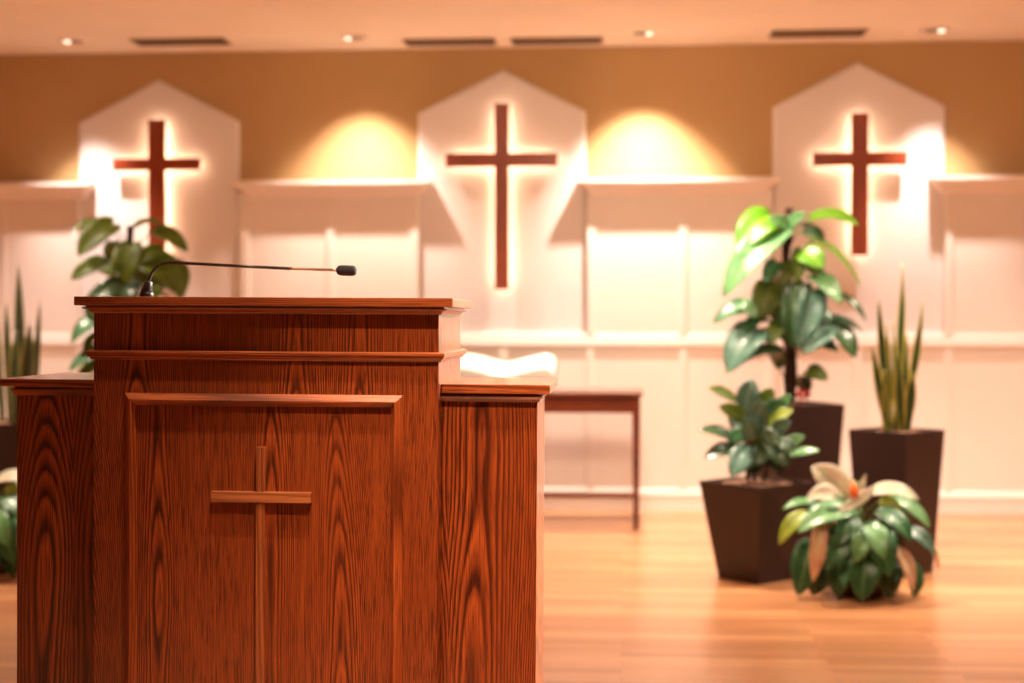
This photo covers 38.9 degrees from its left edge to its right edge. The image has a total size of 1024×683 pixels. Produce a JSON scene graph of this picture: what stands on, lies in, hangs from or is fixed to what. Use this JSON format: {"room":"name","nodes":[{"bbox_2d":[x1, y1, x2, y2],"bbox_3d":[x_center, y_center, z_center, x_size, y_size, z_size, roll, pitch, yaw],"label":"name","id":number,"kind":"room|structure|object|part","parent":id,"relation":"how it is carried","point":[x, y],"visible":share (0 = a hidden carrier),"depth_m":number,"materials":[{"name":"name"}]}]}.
{"room":"house of worship","nodes":[
{"label":"house of worship","id":0,"kind":"room"},
{"bbox_2d":[0,40,1023,333],"bbox_3d":[0.642,-0.368,8.461,11.200,2.685,0.100,0,1,4],"label":"wall","id":1,"kind":"structure","parent":0,"point":[668,110],"depth_m":8.44,"materials":[{"name":"paint"}]},
{"bbox_2d":[6,207,70,333],"bbox_3d":[-4.154,-0.425,8.751,3.142,0.902,0.046,0,1,4],"label":"wall panel","id":2,"kind":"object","parent":1,"relation":"attached to","point":[37,238],"depth_m":8.63,"materials":[{"name":"beige paint"}]},
{"bbox_2d":[0,182,96,199],"bbox_3d":[-4.045,-0.892,8.688,3.156,0.095,0.141,0,1,4],"label":"trim","id":3,"kind":"structure","parent":1,"relation":"attached to","point":[8,190],"depth_m":8.56,"materials":[{"name":"beige paint"}]},
{"bbox_2d":[79,80,239,332],"bbox_3d":[-2.093,-0.799,8.599,0.972,1.503,0.022,0,1,4],"label":"panel","id":4,"kind":"object","parent":1,"relation":"attached to","point":[202,205],"visible":0.67,"depth_m":8.58,"materials":[{"name":"paint"}]},
{"bbox_2d":[113,120,200,249],"bbox_3d":[-2.086,-0.885,8.548,0.523,0.836,0.076,0,1,4],"label":"wooden cross","id":5,"kind":"object","parent":4,"relation":"attached to","point":[156,164],"visible":0.78,"depth_m":8.52,"materials":[{"name":"brown wood"}]},
{"bbox_2d":[239,193,410,297],"bbox_3d":[-1.077,-0.421,8.518,1.062,0.902,0.046,0,1,4],"label":"wall panel","id":6,"kind":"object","parent":1,"relation":"attached to","point":[373,239],"depth_m":8.49,"materials":[{"name":"beige paint"}]},
{"bbox_2d":[232,179,432,197],"bbox_3d":[-1.047,-0.889,8.461,1.162,0.095,0.141,0,1,4],"label":"trim","id":7,"kind":"structure","parent":1,"relation":"attached to","point":[379,187],"depth_m":8.43,"materials":[{"name":"beige paint"}]},
{"bbox_2d":[0,194,952,335],"bbox_3d":[-0.029,-0.443,8.432,6.080,0.816,0.057,0,1,4],"label":"trim","id":8,"kind":"structure","parent":1,"relation":"attached to","point":[75,285],"depth_m":8.44,"materials":[{"name":"beige paint"}]},
{"bbox_2d":[1,346,952,492],"bbox_3d":[-0.035,0.453,8.446,7.079,0.844,0.057,0,1,4],"label":"trim","id":9,"kind":"structure","parent":1,"relation":"attached to","point":[948,352],"depth_m":8.34,"materials":[{"name":"beige paint"}]},
{"bbox_2d":[418,71,585,333],"bbox_3d":[-0.060,-0.811,8.445,0.982,1.532,0.022,0,1,4],"label":"panel","id":10,"kind":"object","parent":1,"relation":"attached to","point":[546,294],"visible":0.85,"depth_m":8.43,"materials":[{"name":"paint"}]},
{"bbox_2d":[446,103,557,289],"bbox_3d":[-0.058,-0.838,8.395,0.649,1.074,0.076,0,1,4],"label":"wooden cross","id":11,"kind":"object","parent":10,"relation":"attached to","point":[501,159],"visible":1,"depth_m":8.36,"materials":[{"name":"brown wood"}]},
{"bbox_2d":[0,334,1023,347],"bbox_3d":[0.636,-0.006,8.386,11.200,0.075,0.062,0,1,4],"label":"trim","id":12,"kind":"structure","parent":1,"relation":"attached to","point":[467,340],"depth_m":8.35,"materials":[{"name":"beige paint"}]},
{"bbox_2d":[0,191,1023,207],"bbox_3d":[-0.252,-0.828,8.443,10.969,0.067,0.058,0,1,4],"label":"trim","id":13,"kind":"structure","parent":1,"relation":"attached to","point":[243,200],"depth_m":8.36,"materials":[{"name":"beige paint"}]},
{"bbox_2d":[11,346,1023,491],"bbox_3d":[0.637,0.471,8.401,11.200,1.009,0.046,0,1,4],"label":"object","id":14,"kind":"structure","parent":1,"relation":"attached to","point":[988,383],"depth_m":8.34,"materials":[{"name":"beige paint"}]},
{"bbox_2d":[577,177,779,195],"bbox_3d":[0.950,-0.886,8.309,1.148,0.095,0.141,0,1,4],"label":"trim","id":15,"kind":"structure","parent":1,"relation":"attached to","point":[649,185],"depth_m":8.28,"materials":[{"name":"beige paint"}]},
{"bbox_2d":[587,190,771,333],"bbox_3d":[0.962,-0.419,8.363,1.058,0.902,0.046,0,1,4],"label":"wall panel","id":16,"kind":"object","parent":1,"relation":"attached to","point":[637,245],"depth_m":8.35,"materials":[{"name":"beige paint"}]},
{"bbox_2d":[544,487,1023,514],"bbox_3d":[0.636,0.911,8.397,11.200,0.128,0.066,0,1,4],"label":"baseboard","id":17,"kind":"structure","parent":1,"relation":"attached to","point":[650,499],"depth_m":8.34,"materials":[{"name":"beige paint"}]},
{"bbox_2d":[772,63,944,333],"bbox_3d":[1.979,-0.817,8.290,0.969,1.549,0.022,0,1,4],"label":"panel","id":18,"kind":"object","parent":1,"relation":"attached to","point":[906,227],"visible":0.78,"depth_m":8.27,"materials":[{"name":"paint"}]},
{"bbox_2d":[813,113,906,255],"bbox_3d":[1.972,-0.890,8.240,0.525,0.806,0.076,0,1,4],"label":"wooden cross","id":19,"kind":"object","parent":18,"relation":"attached to","point":[859,158],"visible":1,"depth_m":8.21,"materials":[{"name":"brown wood"}]},
{"bbox_2d":[927,175,1023,193],"bbox_3d":[3.748,-0.883,8.097,2.787,0.095,0.141,0,1,4],"label":"trim","id":20,"kind":"structure","parent":1,"relation":"attached to","point":[946,184],"depth_m":8.15,"materials":[{"name":"beige paint"}]},
{"bbox_2d":[953,202,1023,333],"bbox_3d":[3.843,-0.416,8.144,2.755,0.902,0.046,0,1,4],"label":"wall panel","id":21,"kind":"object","parent":1,"relation":"attached to","point":[988,237],"depth_m":8.21,"materials":[{"name":"beige paint"}]},
{"bbox_2d":[0,510,1023,682],"bbox_3d":[0.198,1.111,2.629,11.400,0.100,11.840,0,1,4],"label":"floor","id":22,"kind":"structure","parent":0,"point":[622,603],"depth_m":5.40,"materials":[{"name":"brown wood"}]},
{"bbox_2d":[0,469,16,576],"bbox_3d":[-2.263,0.743,6.220,0.652,0.530,0.451,1,1,42],"label":"variegated plant","id":23,"kind":"object","parent":22,"relation":"on","point":[8,502],"visible":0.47,"depth_m":6.11,"materials":[{"name":"green plant"}]},
{"bbox_2d":[0,565,5,574],"bbox_3d":[-2.277,0.927,6.305,0.224,0.160,0.224,0,1,4],"label":"plant pot","id":24,"kind":"object","parent":23,"relation":"on","point":[2,571],"depth_m":6.26,"materials":[{"name":"brown"}]},
{"bbox_2d":[0,265,40,518],"bbox_3d":[-2.591,0.296,7.372,0.360,1.389,0.360,-1,1,-41],"label":"potted snake plant","id":25,"kind":"object","parent":22,"relation":"on","point":[23,359],"visible":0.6,"depth_m":7.31,"materials":[{"name":"green plant"}]},
{"bbox_3d":[-2.613,0.085,7.373,0.073,0.695,0.020,0,1,9],"label":"blade","id":26,"kind":"part","parent":25,"relation":"part of","materials":[{"name":"green plant"}]},
{"bbox_3d":[-2.548,0.117,7.329,0.045,0.632,0.023,0,1,-5],"label":"blade","id":27,"kind":"part","parent":25,"relation":"part of","materials":[{"name":"green plant"}]},
{"bbox_3d":[-2.591,0.699,7.378,0.359,0.584,0.359,-1,1,-41],"label":"planter","id":28,"kind":"part","parent":25,"relation":"part of","materials":[{"name":"brown"}]},
{"bbox_3d":[-2.498,0.188,7.306,0.067,0.492,0.042,0,1,4],"label":"blade","id":29,"kind":"part","parent":25,"relation":"part of","materials":[{"name":"green plant"}]},
{"bbox_3d":[-2.502,0.017,7.364,0.055,0.831,0.025,0,1,-19],"label":"blade","id":30,"kind":"part","parent":25,"relation":"part of","materials":[{"name":"green plant"}]},
{"bbox_3d":[-2.446,0.168,7.306,0.078,0.533,0.052,0,1,4],"label":"blade","id":31,"kind":"part","parent":25,"relation":"part of","materials":[{"name":"green plant"}]},
{"bbox_3d":[-2.413,0.111,7.347,0.054,0.643,0.022,0,1,4],"label":"blade","id":32,"kind":"part","parent":25,"relation":"part of","materials":[{"name":"green plant"}]},
{"bbox_2d":[69,216,189,372],"bbox_3d":[-1.867,0.188,7.128,0.495,1.613,0.429,1,1,41],"label":"climbing plant","id":33,"kind":"object","parent":22,"relation":"on","point":[133,263],"visible":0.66,"depth_m":7.08,"materials":[{"name":"green plant"}]},
{"bbox_2d":[0,296,557,682],"bbox_3d":[-0.440,0.488,2.819,1.037,1.141,0.397,0,1,4],"label":"pulpit","id":34,"kind":"object","parent":22,"relation":"on","point":[236,489],"visible":1,"depth_m":2.65,"materials":[{"name":"brown wood"}]},
{"bbox_3d":[-0.840,0.091,2.848,0.185,0.017,0.268,0,1,4],"label":"wing moulding","id":35,"kind":"part","parent":34,"relation":"part of","materials":[{"name":"brown wood"}]},
{"bbox_3d":[-0.702,0.558,2.662,0.023,0.928,0.015,0,1,4],"label":"panel moulding","id":36,"kind":"part","parent":34,"relation":"part of","materials":[{"name":"brown wood"}]},
{"bbox_2d":[138,261,356,296],"bbox_3d":[-0.509,-0.117,2.785,0.425,0.076,0.027,0,1,4],"label":"gooseneck microphone","id":37,"kind":"object","parent":34,"relation":"on","point":[343,270],"visible":0.94,"depth_m":2.78,"materials":[{"name":"black plastic"}]},
{"bbox_3d":[-0.456,0.559,2.652,0.473,0.887,0.006,0,1,4],"label":"panel","id":38,"kind":"part","parent":34,"relation":"part of","materials":[{"name":"brown wood"}]},
{"bbox_3d":[-0.454,0.107,2.636,0.514,0.023,0.015,0,1,4],"label":"panel moulding","id":39,"kind":"part","parent":34,"relation":"part of","materials":[{"name":"brown wood"}]},
{"bbox_3d":[-0.439,-0.059,2.791,0.673,0.014,0.334,0,1,4],"label":"crown moulding","id":40,"kind":"part","parent":34,"relation":"part of","materials":[{"name":"brown wood"}]},
{"bbox_3d":[-0.437,0.024,2.819,0.663,0.017,0.379,0,1,4],"label":"band moulding","id":41,"kind":"part","parent":34,"relation":"part of","materials":[{"name":"brown wood"}]},
{"bbox_3d":[-0.212,0.561,2.625,0.023,0.928,0.015,0,1,4],"label":"panel moulding","id":42,"kind":"part","parent":34,"relation":"part of","materials":[{"name":"brown wood"}]},
{"bbox_3d":[-0.032,0.101,2.787,0.194,0.016,0.268,0,1,4],"label":"wing moulding","id":43,"kind":"part","parent":34,"relation":"part of","materials":[{"name":"brown wood"}]},
{"bbox_2d":[544,388,642,528],"bbox_3d":[-0.038,0.623,7.906,1.493,0.720,0.530,0,1,4],"label":"table","id":44,"kind":"object","parent":22,"relation":"on","point":[560,400],"visible":0.44,"depth_m":7.62,"materials":[{"name":"brown wood"}]},
{"bbox_3d":[0.689,0.629,8.081,0.040,0.702,0.040,0,1,4],"label":"leg","id":45,"kind":"part","parent":44,"relation":"part of","materials":[{"name":"brown wood"}]},
{"bbox_3d":[0.654,0.636,7.623,0.040,0.702,0.040,0,1,4],"label":"leg","id":46,"kind":"part","parent":44,"relation":"part of","materials":[{"name":"brown wood"}]},
{"bbox_3d":[-0.042,0.198,7.912,0.560,0.130,0.348,0,1,4],"label":"book stand","id":47,"kind":"object","parent":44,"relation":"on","visible":0},
{"bbox_2d":[460,354,557,377],"bbox_3d":[-0.033,0.138,7.915,0.552,0.134,0.322,0,1,4],"label":"open book","id":48,"kind":"object","parent":47,"relation":"on","point":[471,365],"visible":0.81,"depth_m":7.86,"materials":[{"name":"paper"}]},
{"bbox_2d":[699,379,818,584],"bbox_3d":[1.030,0.583,6.121,0.420,0.852,0.404,-1,1,-39],"label":"rubber plant","id":49,"kind":"object","parent":22,"relation":"on","point":[745,516],"visible":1,"depth_m":6.08,"materials":[{"name":"green plant"}]},
{"bbox_3d":[0.986,0.536,6.172,0.072,0.239,0.018,0,1,4],"label":"stem","id":50,"kind":"part","parent":49,"relation":"part of","materials":[{"name":"green plant"}]},
{"bbox_3d":[1.021,0.477,6.168,0.043,0.356,0.018,0,1,4],"label":"stem","id":51,"kind":"part","parent":49,"relation":"part of","materials":[{"name":"green plant"}]},
{"bbox_3d":[1.040,0.801,6.171,0.344,0.414,0.344,-1,1,-39],"label":"planter","id":52,"kind":"part","parent":49,"relation":"part of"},
{"bbox_3d":[1.081,0.490,6.164,0.054,0.332,0.018,0,1,4],"label":"stem","id":53,"kind":"part","parent":49,"relation":"part of","materials":[{"name":"green plant"}]},
{"bbox_2d":[713,206,865,538],"bbox_3d":[1.294,0.177,6.898,0.670,1.642,0.400,0,1,-17],"label":"climbing plant","id":54,"kind":"object","parent":22,"relation":"on","point":[800,314],"visible":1,"depth_m":6.80,"materials":[{"name":"green plant"}]},
{"bbox_3d":[1.332,0.645,6.909,0.360,0.705,0.360,0,1,-18],"label":"planter","id":55,"kind":"part","parent":54,"relation":"part of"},
{"bbox_2d":[778,463,938,601],"bbox_3d":[1.365,0.752,5.741,0.527,0.526,0.476,-1,1,-37],"label":"variegated plant","id":56,"kind":"object","parent":22,"relation":"on","point":[860,562],"visible":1,"depth_m":5.67,"materials":[{"name":"green plant"}]},
{"bbox_3d":[1.399,0.774,5.823,0.037,0.241,0.037,0,1,27],"label":"stem","id":57,"kind":"part","parent":56,"relation":"part of","materials":[{"name":"green plant"}]},
{"bbox_2d":[843,582,881,597],"bbox_3d":[1.399,0.934,5.825,0.224,0.160,0.224,0,1,4],"label":"plant pot","id":58,"kind":"object","parent":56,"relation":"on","point":[877,592],"depth_m":5.75,"materials":[{"name":"brown"}]},
{"bbox_2d":[849,265,944,577],"bbox_3d":[1.676,0.332,6.317,0.293,1.348,0.293,-1,1,-41],"label":"potted snake plant","id":59,"kind":"object","parent":22,"relation":"on","point":[895,451],"visible":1,"depth_m":6.26,"materials":[{"name":"green plant"}]},
{"bbox_3d":[1.594,0.213,6.257,0.088,0.397,0.035,0,1,4],"label":"blade","id":60,"kind":"part","parent":59,"relation":"part of","materials":[{"name":"green plant"}]},
{"bbox_3d":[1.612,0.266,6.270,0.047,0.287,0.021,0,1,-24],"label":"blade","id":61,"kind":"part","parent":59,"relation":"part of","materials":[{"name":"green plant"}]},
{"bbox_3d":[1.619,0.106,6.281,0.076,0.607,0.026,0,1,4],"label":"blade","id":62,"kind":"part","parent":59,"relation":"part of","materials":[{"name":"green plant"}]},
{"bbox_3d":[1.657,0.161,6.368,0.032,0.493,0.035,0,1,4],"label":"blade","id":63,"kind":"part","parent":59,"relation":"part of","materials":[{"name":"green plant"}]},
{"bbox_3d":[1.687,0.157,6.379,0.033,0.502,0.044,0,1,4],"label":"blade","id":64,"kind":"part","parent":59,"relation":"part of","materials":[{"name":"green plant"}]},
{"bbox_3d":[1.676,0.695,6.322,0.293,0.623,0.293,-1,1,-41],"label":"planter","id":65,"kind":"part","parent":59,"relation":"part of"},
{"bbox_3d":[1.683,0.034,6.299,0.054,0.751,0.036,0,1,4],"label":"blade","id":66,"kind":"part","parent":59,"relation":"part of","materials":[{"name":"green plant"}]},
{"bbox_3d":[1.672,0.227,6.250,0.052,0.366,0.026,0,1,-13],"label":"blade","id":67,"kind":"part","parent":59,"relation":"part of","materials":[{"name":"green plant"}]},
{"bbox_3d":[1.712,0.179,6.342,0.058,0.459,0.023,0,1,-25],"label":"blade","id":68,"kind":"part","parent":59,"relation":"part of","materials":[{"name":"green plant"}]},
{"bbox_3d":[1.718,0.271,6.258,0.051,0.280,0.032,0,1,4],"label":"blade","id":69,"kind":"part","parent":59,"relation":"part of","materials":[{"name":"green plant"}]},
{"bbox_3d":[1.732,0.111,6.274,0.093,0.599,0.028,0,1,10],"label":"blade","id":70,"kind":"part","parent":59,"relation":"part of","materials":[{"name":"green plant"}]},
{"bbox_2d":[0,0,1023,54],"bbox_3d":[0.198,-1.673,2.588,11.400,0.100,11.840,0,1,4],"label":"ceiling","id":71,"kind":"structure","parent":0,"point":[27,27],"depth_m":7.67,"materials":[{"name":"paint"}]},
{"bbox_2d":[58,38,87,43],"bbox_3d":[-2.489,-1.698,8.223,0.164,0.017,0.164,0,1,4],"label":"recessed light","id":72,"kind":"object","parent":71,"relation":"in","point":[62,40],"visible":1,"depth_m":8.22,"materials":[{"name":"metal"}]},
{"bbox_2d":[128,37,232,45],"bbox_3d":[-1.884,-1.702,8.252,0.547,0.010,0.206,0,1,4],"label":"ceiling vent","id":73,"kind":"object","parent":71,"relation":"in","point":[209,41],"visible":1,"depth_m":8.22,"materials":[{"name":"metal"}]},
{"bbox_2d":[339,34,368,40],"bbox_3d":[-0.885,-1.697,8.121,0.164,0.017,0.164,0,1,4],"label":"recessed light","id":74,"kind":"object","parent":71,"relation":"in","point":[350,37],"visible":1,"depth_m":8.11,"materials":[{"name":"metal"}]},
{"bbox_2d":[402,38,496,46],"bbox_3d":[-0.353,-1.702,8.261,0.525,0.010,0.206,0,1,4],"label":"ceiling vent","id":75,"kind":"object","parent":71,"relation":"in","point":[436,41],"visible":1,"depth_m":8.23,"materials":[{"name":"metal"}]},
{"bbox_2d":[510,36,602,45],"bbox_3d":[0.255,-1.702,8.225,0.522,0.010,0.206,0,1,4],"label":"ceiling vent","id":76,"kind":"object","parent":71,"relation":"in","point":[597,39],"visible":1,"depth_m":8.20,"materials":[{"name":"metal"}]},
{"bbox_2d":[628,30,657,36],"bbox_3d":[0.722,-1.695,7.994,0.164,0.017,0.164,0,1,4],"label":"recessed light","id":77,"kind":"object","parent":71,"relation":"in","point":[641,33],"visible":1,"depth_m":7.99,"materials":[{"name":"metal"}]},
{"bbox_2d":[769,29,868,37],"bbox_3d":[1.690,-1.699,8.008,0.521,0.010,0.206,0,1,4],"label":"ceiling vent","id":78,"kind":"object","parent":71,"relation":"in","point":[807,33],"visible":1,"depth_m":7.98,"materials":[{"name":"metal"}]},
{"bbox_2d":[919,27,950,33],"bbox_3d":[2.308,-1.694,7.911,0.164,0.017,0.164,0,1,4],"label":"recessed light","id":79,"kind":"object","parent":71,"relation":"in","point":[930,30],"visible":1,"depth_m":7.91,"materials":[{"name":"metal"}]}
]}

